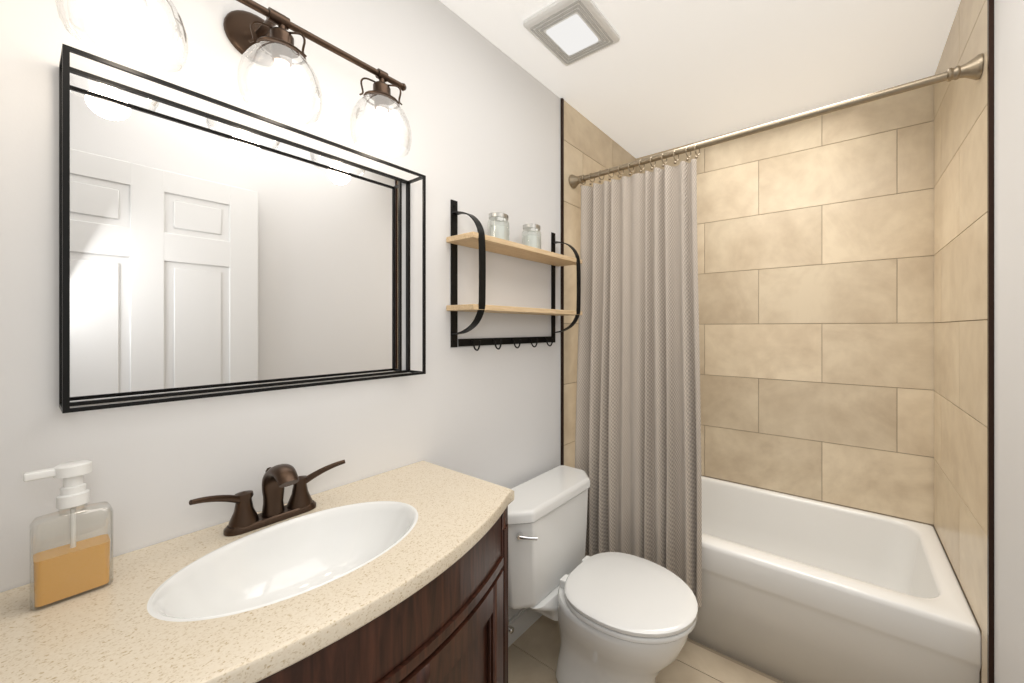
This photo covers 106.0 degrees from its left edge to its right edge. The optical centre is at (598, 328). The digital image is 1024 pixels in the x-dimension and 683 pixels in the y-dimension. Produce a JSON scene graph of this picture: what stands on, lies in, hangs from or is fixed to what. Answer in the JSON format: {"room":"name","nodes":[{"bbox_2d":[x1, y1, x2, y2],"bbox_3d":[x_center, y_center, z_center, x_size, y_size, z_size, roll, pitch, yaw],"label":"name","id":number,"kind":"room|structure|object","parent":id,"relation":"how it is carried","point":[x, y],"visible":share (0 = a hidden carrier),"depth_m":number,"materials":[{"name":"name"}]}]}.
{"room":"bathroom","nodes":[
{"label":"bathroom","id":0,"kind":"room"},
{"bbox_2d":[0,0,560,619],"bbox_3d":[-0.443,0.095,1.593,0.120,2.470,2.600,0,0,33],"label":"wall","id":1,"kind":"structure","parent":0,"point":[482,114],"depth_m":1.02,"materials":[{"name":"white paint"}]},
{"bbox_2d":[55,0,411,157],"bbox_3d":[-0.727,-0.617,0.857,0.206,0.258,0.576,0,0,33],"label":"sconce","id":2,"kind":"object","parent":1,"relation":"attached to","point":[254,38],"visible":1,"depth_m":0.83,"materials":[{"name":"clear glass"}]},
{"bbox_2d":[59,44,425,412],"bbox_3d":[-0.748,-0.165,0.921,0.098,0.610,0.646,0,0,33],"label":"vanity mirror","id":3,"kind":"object","parent":1,"relation":"attached to","point":[201,251],"visible":1,"depth_m":0.83,"materials":[{"name":"black metal"}]},
{"bbox_2d":[446,199,581,350],"bbox_3d":[-0.304,-0.188,1.552,0.155,0.544,0.623,0,0,33],"label":"wall shelf","id":4,"kind":"object","parent":1,"relation":"attached to","point":[481,241],"visible":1,"depth_m":1.40,"materials":[{"name":"black metal"}]},
{"bbox_2d":[488,212,508,240],"bbox_3d":[-0.376,-0.375,1.430,0.080,0.107,0.080,0,0,33],"label":"jar","id":5,"kind":"object","parent":4,"relation":"on","point":[499,231],"visible":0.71,"depth_m":1.40,"materials":[{"name":"clear glass"}]},
{"bbox_2d":[522,223,540,248],"bbox_3d":[-0.278,-0.375,1.581,0.080,0.107,0.080,0,0,33],"label":"jar","id":6,"kind":"object","parent":4,"relation":"on","point":[531,240],"visible":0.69,"depth_m":1.55,"materials":[{"name":"clear glass"}]},
{"bbox_2d":[508,608,542,646],"bbox_3d":[-0.383,1.274,1.563,0.013,0.096,0.739,0,0,33],"label":"baseboard","id":7,"kind":"structure","parent":1,"relation":"attached to","point":[522,621],"depth_m":1.63,"materials":[{"name":"white"}]},
{"bbox_2d":[561,98,563,464],"bbox_3d":[-0.178,0.095,1.879,0.011,2.470,0.012,0,0,33],"label":"trim","id":8,"kind":"structure","parent":1,"relation":"attached to","point":[562,281],"depth_m":1.87,"materials":[{"name":"brown metal"}]},
{"bbox_2d":[564,100,635,467],"bbox_3d":[0.039,0.095,2.216,0.008,2.470,0.790,0,0,33],"label":"tiles","id":9,"kind":"structure","parent":1,"relation":"attached to","point":[590,147],"depth_m":1.96,"materials":[{"name":"beige tile"}]},
{"bbox_2d":[569,53,983,606],"bbox_3d":[0.485,0.153,1.509,1.507,1.925,0.125,0,0,33],"label":"shower curtain","id":10,"kind":"object","parent":9,"relation":"attached to","point":[638,438],"visible":0.98,"depth_m":1.68,"materials":[{"name":"grey fabric"}]},
{"bbox_2d":[508,615,776,682],"bbox_3d":[0.049,1.326,0.841,1.523,0.008,1.634,0,0,33],"label":"floor","id":11,"kind":"structure","parent":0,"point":[533,651],"depth_m":1.49,"materials":[{"name":"beige tile"}]},
{"bbox_2d":[0,459,513,682],"bbox_3d":[-0.567,0.813,0.766,0.571,1.016,0.824,0,0,33],"label":"vanity cabinet","id":12,"kind":"object","parent":11,"relation":"on","point":[399,575],"visible":1,"depth_m":0.70,"materials":[{"name":"beige stone"}]},
{"bbox_2d":[23,460,112,609],"bbox_3d":[-0.875,0.332,0.627,0.052,0.216,0.086,0,0,33],"label":"soap dispenser","id":13,"kind":"object","parent":12,"relation":"on","point":[72,568],"visible":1,"depth_m":0.62,"materials":[{"name":"clear plastic"}]},
{"bbox_2d":[188,459,345,536],"bbox_3d":[-0.720,0.372,0.854,0.132,0.135,0.277,0,0,33],"label":"faucet","id":14,"kind":"object","parent":12,"relation":"on","point":[275,517],"depth_m":0.86,"materials":[{"name":"brown metal"}]},
{"bbox_2d":[508,465,697,682],"bbox_3d":[-0.010,0.985,1.418,0.768,0.672,0.492,0,0,33],"label":"toilet","id":15,"kind":"object","parent":11,"relation":"on","point":[619,617],"visible":0.85,"depth_m":1.35,"materials":[{"name":"white ceramic"}]},
{"bbox_2d":[439,0,960,157],"bbox_3d":[0.247,-1.190,1.144,1.766,0.100,2.600,0,0,33],"label":"ceiling","id":16,"kind":"structure","parent":0,"point":[661,75],"depth_m":1.60,"materials":[{"name":"white paint"}]},
{"bbox_2d":[523,0,619,65],"bbox_3d":[-0.097,-1.124,1.445,0.270,0.030,0.270,0,0,33],"label":"fan","id":17,"kind":"object","parent":16,"relation":"attached to","point":[567,32],"visible":1,"depth_m":1.41,"materials":[{"name":"white plastic"}]},
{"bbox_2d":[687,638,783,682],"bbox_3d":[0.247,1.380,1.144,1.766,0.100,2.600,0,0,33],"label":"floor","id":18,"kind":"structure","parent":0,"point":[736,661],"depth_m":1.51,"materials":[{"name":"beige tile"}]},
{"bbox_2d":[688,476,981,682],"bbox_3d":[0.693,1.110,1.828,1.514,0.440,0.714,0,0,33],"label":"bathtub","id":19,"kind":"object","parent":18,"relation":"on","point":[795,589],"visible":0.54,"depth_m":1.46,"materials":[{"name":"white ceramic"}]},
{"bbox_2d":[994,0,1023,682],"bbox_3d":[0.936,0.095,0.694,0.120,2.470,2.600,0,0,33],"label":"wall","id":20,"kind":"structure","parent":0,"point":[1008,341],"depth_m":0.95,"materials":[{"name":"white paint"}]},
{"bbox_2d":[934,0,986,682],"bbox_3d":[1.311,0.095,1.387,0.008,2.470,0.790,0,0,33],"label":"tiles","id":21,"kind":"structure","parent":20,"relation":"attached to","point":[960,314],"depth_m":1.29,"materials":[{"name":"beige tile"}]},
{"bbox_2d":[987,0,993,682],"bbox_3d":[1.091,0.095,1.052,0.011,2.470,0.012,0,0,33],"label":"trim","id":22,"kind":"structure","parent":20,"relation":"attached to","point":[990,341],"depth_m":1.05,"materials":[{"name":"brown metal"}]},
{"bbox_3d":[0.924,0.095,2.183,1.526,2.470,0.120,0,0,33],"label":"wall","id":23,"kind":"structure","parent":0,"visible":0},
{"bbox_2d":[636,84,934,528],"bbox_3d":[0.889,-0.115,2.129,1.526,2.050,0.008,0,0,33],"label":"tiles","id":24,"kind":"structure","parent":23,"relation":"attached to","point":[815,242],"depth_m":1.95,"materials":[{"name":"beige tile"}]}
]}

